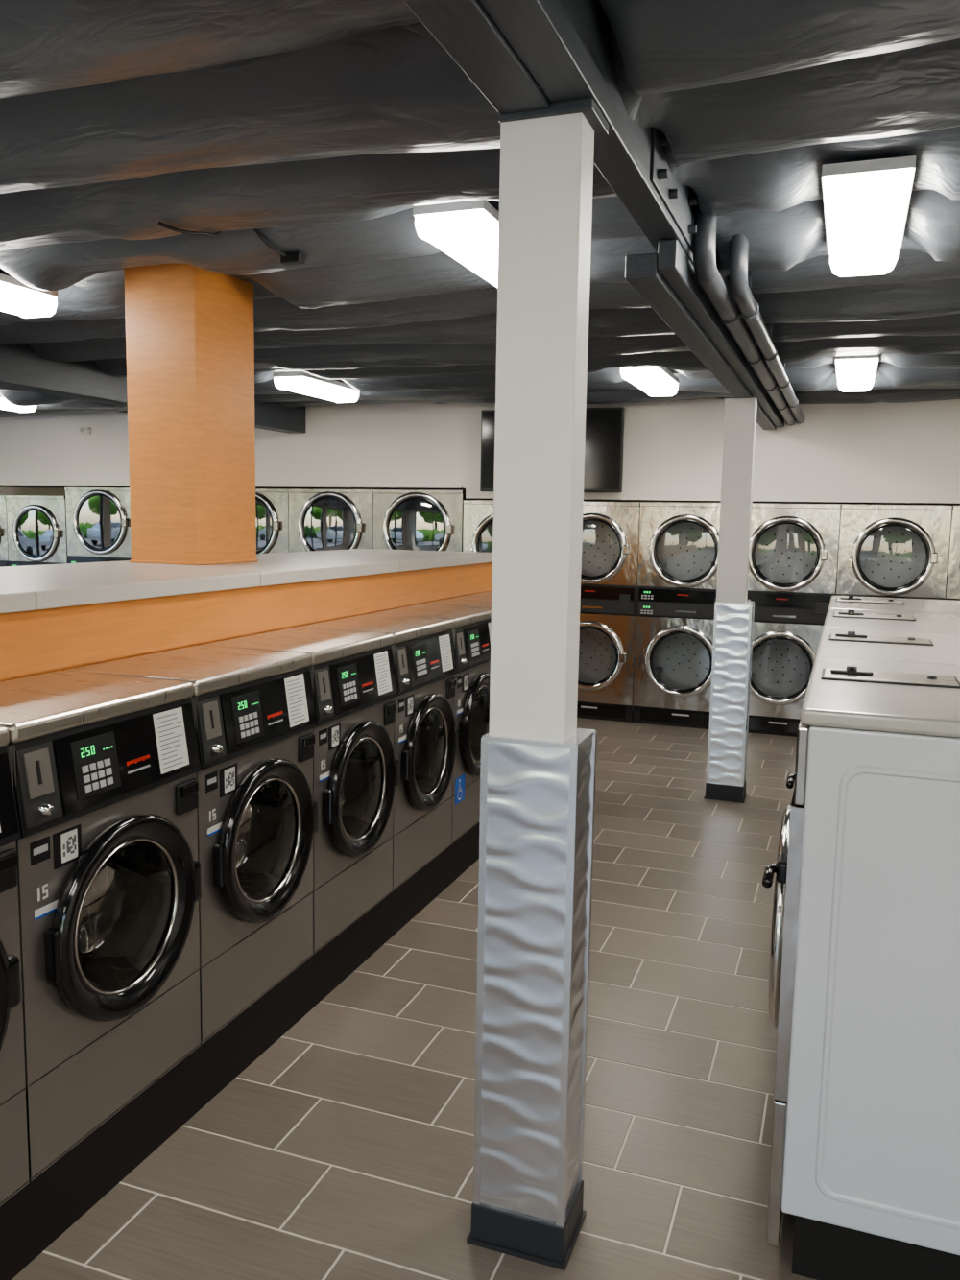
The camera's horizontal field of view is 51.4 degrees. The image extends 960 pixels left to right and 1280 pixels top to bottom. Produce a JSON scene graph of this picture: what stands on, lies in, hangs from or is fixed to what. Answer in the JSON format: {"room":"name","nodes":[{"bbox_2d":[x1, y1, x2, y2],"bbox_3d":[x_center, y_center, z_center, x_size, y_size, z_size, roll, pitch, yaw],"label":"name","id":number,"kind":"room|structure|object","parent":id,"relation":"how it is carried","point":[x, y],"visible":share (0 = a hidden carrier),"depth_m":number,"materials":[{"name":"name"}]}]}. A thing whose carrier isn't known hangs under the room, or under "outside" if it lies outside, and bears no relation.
{"room":"laundry","nodes":[
{"label":"laundry","id":0,"kind":"room"},
{"bbox_2d":[0,343,305,433],"bbox_3d":[-3.760,-1.414,3.285,0.180,0.420,12.230,4,7,20],"label":"ceiling beam","id":1,"kind":"structure","parent":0,"point":[21,367],"depth_m":6.33,"materials":[{"name":"black metal"}]},
{"bbox_2d":[11,717,815,1279],"bbox_3d":[-2.697,1.221,3.636,12.000,0.100,13.250,4,7,20],"label":"floor","id":2,"kind":"structure","parent":0,"point":[343,1150],"depth_m":2.82,"materials":[{"name":"beige tile"}]},
{"bbox_2d":[0,495,8,567],"bbox_3d":[-5.098,-0.650,10.772,0.757,1.800,0.782,4,7,20],"label":"dryer","id":3,"kind":"object","parent":2,"relation":"on","point":[4,550],"visible":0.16,"depth_m":10.27,"materials":[{"name":"silver metal"}]},
{"bbox_2d":[0,725,32,1279],"bbox_3d":[-1.274,0.797,1.916,0.495,1.208,0.620,4,7,20],"label":"washer","id":4,"kind":"object","parent":2,"relation":"on","point":[15,1230],"visible":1,"depth_m":2.11,"materials":[{"name":"black metal"}]},
{"bbox_2d":[5,495,67,566],"bbox_3d":[-4.388,-0.606,10.513,0.757,1.800,0.782,4,7,20],"label":"dryer","id":5,"kind":"object","parent":2,"relation":"on","point":[36,524],"visible":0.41,"depth_m":10.10,"materials":[{"name":"silver metal"}]},
{"bbox_2d":[64,486,131,563],"bbox_3d":[-3.629,-0.602,10.232,0.850,1.885,0.782,4,7,20],"label":"dryer","id":6,"kind":"object","parent":2,"relation":"on","point":[98,519],"visible":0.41,"depth_m":9.83,"materials":[{"name":"silver metal"}]},
{"bbox_2d":[0,670,201,1259],"bbox_3d":[-1.060,0.731,2.494,0.495,1.208,0.620,4,7,20],"label":"washer","id":7,"kind":"object","parent":2,"relation":"on","point":[106,768],"visible":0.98,"depth_m":2.39,"materials":[{"name":"black metal"}]},
{"bbox_2d":[65,645,317,1108],"bbox_3d":[-0.845,0.664,3.072,0.495,1.208,0.620,4,7,20],"label":"washer","id":8,"kind":"object","parent":2,"relation":"on","point":[255,717],"visible":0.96,"depth_m":2.97,"materials":[{"name":"black metal"}]},
{"bbox_2d":[0,548,492,682],"bbox_3d":[-1.409,0.476,3.592,0.980,1.435,6.237,4,7,20],"label":"countertop","id":9,"kind":"structure","parent":2,"relation":"on","point":[65,616],"depth_m":3.48,"materials":[{"name":"orange wood"}]},
{"bbox_2d":[123,262,258,565],"bbox_3d":[-1.244,-0.993,4.332,0.355,1.304,0.440,4,7,20],"label":"column","id":10,"kind":"structure","parent":9,"relation":"on","point":[190,342],"depth_m":4.17,"materials":[{"name":"orange laminate"}]},
{"bbox_2d":[255,488,288,553],"bbox_3d":[-2.034,-0.503,9.652,0.850,1.885,0.782,4,7,20],"label":"dryer","id":11,"kind":"object","parent":2,"relation":"on","point":[272,505],"visible":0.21,"depth_m":9.15,"materials":[{"name":"silver metal"}]},
{"bbox_2d":[199,627,398,1007],"bbox_3d":[-0.631,0.597,3.650,0.495,1.208,0.620,4,7,20],"label":"washer","id":12,"kind":"object","parent":2,"relation":"on","point":[355,766],"visible":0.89,"depth_m":3.56,"materials":[{"name":"black metal"}]},
{"bbox_2d":[287,488,373,552],"bbox_3d":[-1.236,-0.454,9.363,0.850,1.885,0.782,4,7,20],"label":"dryer","id":13,"kind":"object","parent":2,"relation":"on","point":[320,519],"visible":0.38,"depth_m":8.93,"materials":[{"name":"silver metal"}]},
{"bbox_2d":[295,614,458,936],"bbox_3d":[-0.417,0.530,4.228,0.495,1.208,0.620,4,7,20],"label":"washer","id":14,"kind":"object","parent":2,"relation":"on","point":[425,732],"visible":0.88,"depth_m":4.14,"materials":[{"name":"black metal"}]},
{"bbox_2d":[372,489,482,551],"bbox_3d":[-0.439,-0.404,9.073,0.850,1.885,0.782,4,7,20],"label":"dryer","id":15,"kind":"object","parent":2,"relation":"on","point":[402,519],"visible":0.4,"depth_m":8.64,"materials":[{"name":"silver metal"}]},
{"bbox_2d":[365,604,491,883],"bbox_3d":[-0.203,0.463,4.806,0.495,1.208,0.620,4,7,20],"label":"washer","id":16,"kind":"object","parent":2,"relation":"on","point":[472,626],"visible":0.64,"depth_m":4.62,"materials":[{"name":"black metal"}]},
{"bbox_2d":[454,773,465,805],"bbox_3d":[-0.090,0.681,4.554,0.002,0.120,0.120,4,7,20],"label":"sticker","id":17,"kind":"object","parent":16,"relation":"attached to","point":[460,781],"visible":1,"depth_m":4.55,"materials":[{"name":"blue plastic"}]},
{"bbox_2d":[420,595,491,607],"bbox_3d":[0.012,0.396,5.384,0.495,1.208,0.620,4,7,20],"label":"washer","id":18,"kind":"object","parent":2,"relation":"on","point":[463,601],"visible":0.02,"depth_m":5.25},
{"bbox_2d":[462,499,493,552],"bbox_3d":[0.319,-0.315,8.802,0.757,1.800,0.782,4,7,20],"label":"dryer","id":19,"kind":"object","parent":2,"relation":"on","point":[478,514],"visible":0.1,"depth_m":8.48,"materials":[{"name":"silver metal"}]},
{"bbox_2d":[466,591,491,597],"bbox_3d":[0.226,0.329,5.962,0.495,1.208,0.620,4,7,20],"label":"washer","id":20,"kind":"object","parent":2,"relation":"on","point":[488,593],"visible":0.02,"depth_m":5.75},
{"bbox_2d":[466,112,596,1270],"bbox_3d":[0.133,0.168,2.188,0.232,2.441,0.189,4,7,20],"label":"support column","id":21,"kind":"structure","parent":2,"relation":"on","point":[537,771],"depth_m":2.12,"materials":[{"name":"white paint"}]},
{"bbox_2d":[402,0,784,429],"bbox_3d":[0.120,-1.162,1.875,0.230,0.445,12.230,4,7,20],"label":"ceiling beam","id":22,"kind":"structure","parent":21,"relation":"on","point":[529,59],"depth_m":2.01,"materials":[{"name":"black metal"}]},
{"bbox_2d":[576,500,639,722],"bbox_3d":[1.029,-0.271,8.544,0.757,1.800,0.782,4,7,20],"label":"dryer","id":23,"kind":"object","parent":2,"relation":"on","point":[610,530],"visible":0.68,"depth_m":8.19,"materials":[{"name":"silver metal"}]},
{"bbox_2d":[632,501,719,729],"bbox_3d":[1.740,-0.227,8.286,0.757,1.800,0.782,4,7,20],"label":"dryer","id":24,"kind":"object","parent":2,"relation":"on","point":[677,541],"visible":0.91,"depth_m":8.04,"materials":[{"name":"silver metal"}]},
{"bbox_2d":[703,397,757,803],"bbox_3d":[1.508,-0.220,5.903,0.232,2.356,0.189,4,7,20],"label":"support column","id":25,"kind":"structure","parent":2,"relation":"on","point":[733,615],"depth_m":5.84,"materials":[{"name":"white paint"}]},
{"bbox_2d":[746,502,840,736],"bbox_3d":[2.450,-0.183,8.027,0.757,1.800,0.782,4,7,20],"label":"dryer","id":26,"kind":"object","parent":2,"relation":"on","point":[793,560],"visible":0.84,"depth_m":7.74,"materials":[{"name":"silver metal"}]},
{"bbox_2d":[761,656,959,1279],"bbox_3d":[1.204,0.737,2.392,0.986,1.298,0.882,4,7,20],"label":"washer","id":27,"kind":"object","parent":2,"relation":"on","point":[864,983],"visible":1,"depth_m":2.08,"materials":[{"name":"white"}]},
{"bbox_2d":[785,627,959,788],"bbox_3d":[1.509,0.642,3.214,0.986,1.298,0.882,4,7,20],"label":"washer","id":28,"kind":"object","parent":2,"relation":"on","point":[932,648],"visible":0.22,"depth_m":3.14,"materials":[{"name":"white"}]},
{"bbox_2d":[822,608,959,634],"bbox_3d":[1.814,0.547,4.036,0.986,1.298,0.882,4,7,20],"label":"washer","id":29,"kind":"object","parent":2,"relation":"on","point":[899,621],"visible":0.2,"depth_m":3.96,"materials":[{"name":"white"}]},
{"bbox_2d":[834,503,951,599],"bbox_3d":[3.160,-0.139,7.769,0.757,1.800,0.782,4,7,20],"label":"dryer","id":30,"kind":"object","parent":2,"relation":"on","point":[885,551],"visible":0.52,"depth_m":7.44,"materials":[{"name":"silver metal"}]},
{"bbox_2d":[828,595,959,614],"bbox_3d":[2.119,0.452,4.858,0.986,1.298,0.882,4,7,20],"label":"washer","id":31,"kind":"object","parent":2,"relation":"on","point":[946,606],"visible":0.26,"depth_m":4.78,"materials":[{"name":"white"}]},
{"bbox_2d":[945,505,959,600],"bbox_3d":[3.870,-0.095,7.511,0.757,1.800,0.782,4,7,20],"label":"dryer","id":32,"kind":"object","parent":2,"relation":"on","point":[952,593],"visible":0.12,"depth_m":7.24,"materials":[{"name":"silver metal"}]},
{"bbox_2d":[0,0,959,417],"bbox_3d":[-2.666,-1.536,3.251,12.200,0.453,13.550,4,7,20],"label":"ceiling","id":33,"kind":"structure","parent":0,"point":[319,128],"depth_m":2.77,"materials":[{"name":"grey fabric"}]},
{"bbox_2d":[0,394,36,412],"bbox_3d":[-4.068,-1.984,8.262,0.230,0.108,0.820,4,7,20],"label":"fluorescent light fixture","id":34,"kind":"object","parent":33,"relation":"attached to","point":[5,404],"visible":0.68,"depth_m":8.45,"materials":[{"name":"white plastic"}]},
{"bbox_2d":[0,273,58,317],"bbox_3d":[-2.082,-1.428,3.997,0.230,0.108,0.820,4,7,20],"label":"fluorescent light fixture","id":35,"kind":"object","parent":33,"relation":"attached to","point":[16,297],"visible":0.97,"depth_m":4.21,"materials":[{"name":"white plastic"}]},
{"bbox_2d":[157,221,304,265],"bbox_3d":[-0.827,-1.427,3.368,0.234,0.200,0.524,4,7,20],"label":"cable","id":36,"kind":"object","parent":33,"relation":"attached to","point":[286,258],"depth_m":3.53,"materials":[{"name":"black plastic"}]},
{"bbox_2d":[273,371,359,402],"bbox_3d":[-1.147,-1.790,7.094,0.230,0.108,0.820,4,7,20],"label":"fluorescent light fixture","id":37,"kind":"object","parent":33,"relation":"attached to","point":[300,382],"visible":0.99,"depth_m":6.91,"materials":[{"name":"white plastic"}]},
{"bbox_2d":[412,199,498,287],"bbox_3d":[0.044,-1.319,3.414,0.230,0.108,0.820,4,7,20],"label":"fluorescent light fixture","id":38,"kind":"object","parent":33,"relation":"attached to","point":[466,231],"visible":0.49,"depth_m":3.06,"materials":[{"name":"white plastic"}]},
{"bbox_2d":[619,366,679,396],"bbox_3d":[1.093,-1.665,6.386,0.230,0.108,0.820,4,7,20],"label":"fluorescent light fixture","id":39,"kind":"object","parent":33,"relation":"attached to","point":[654,381],"visible":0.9,"depth_m":6.18,"materials":[{"name":"white plastic"}]},
{"bbox_2d":[834,354,878,391],"bbox_3d":[2.247,-1.593,5.966,0.230,0.108,0.820,4,7,20],"label":"fluorescent light fixture","id":40,"kind":"object","parent":33,"relation":"attached to","point":[853,372],"visible":0.98,"depth_m":5.62,"materials":[{"name":"white plastic"}]},
{"bbox_2d":[821,155,915,276],"bbox_3d":[1.160,-1.250,3.008,0.230,0.108,0.820,4,7,20],"label":"fluorescent light fixture","id":41,"kind":"object","parent":33,"relation":"attached to","point":[865,202],"visible":1,"depth_m":2.74,"materials":[{"name":"white plastic"}]},
{"bbox_2d":[0,398,959,505],"bbox_3d":[-0.538,-0.909,9.213,11.800,2.850,0.940,4,7,20],"label":"wall","id":42,"kind":"structure","parent":0,"point":[878,453],"depth_m":7.99,"materials":[{"name":"white paint"}]},
{"bbox_2d":[77,427,91,434],"bbox_3d":[-3.877,-2.048,9.772,0.120,0.060,0.080,4,7,20],"label":"sensor","id":43,"kind":"object","parent":42,"relation":"attached to","point":[83,431],"visible":1,"depth_m":9.75,"materials":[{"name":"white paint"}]},
{"bbox_2d":[0,481,462,488],"bbox_3d":[-3.191,-1.498,9.613,6.480,0.030,0.020,4,7,20],"label":"trim","id":44,"kind":"structure","parent":42,"relation":"attached to","point":[1,483],"depth_m":9.02,"materials":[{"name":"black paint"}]},
{"bbox_2d":[479,406,624,492],"bbox_3d":[0.590,-1.537,8.124,1.185,0.660,0.174,4,7,20],"label":"wall-mounted television","id":45,"kind":"object","parent":42,"relation":"attached to","point":[604,442],"visible":0.48,"depth_m":7.91,"materials":[{"name":"black plastic"}]},
{"bbox_2d":[692,205,795,425],"bbox_3d":[1.513,-1.525,5.268,0.080,0.340,4.864,4,7,20],"label":"ceiling pipe","id":46,"kind":"object","parent":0,"point":[706,273],"depth_m":3.44,"materials":[{"name":"grey metal"}]},
{"bbox_2d":[729,233,804,423],"bbox_3d":[1.632,-1.544,5.385,0.072,0.326,4.560,4,7,20],"label":"ceiling pipe","id":47,"kind":"object","parent":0,"point":[741,292],"depth_m":3.67,"materials":[{"name":"grey metal"}]}
]}

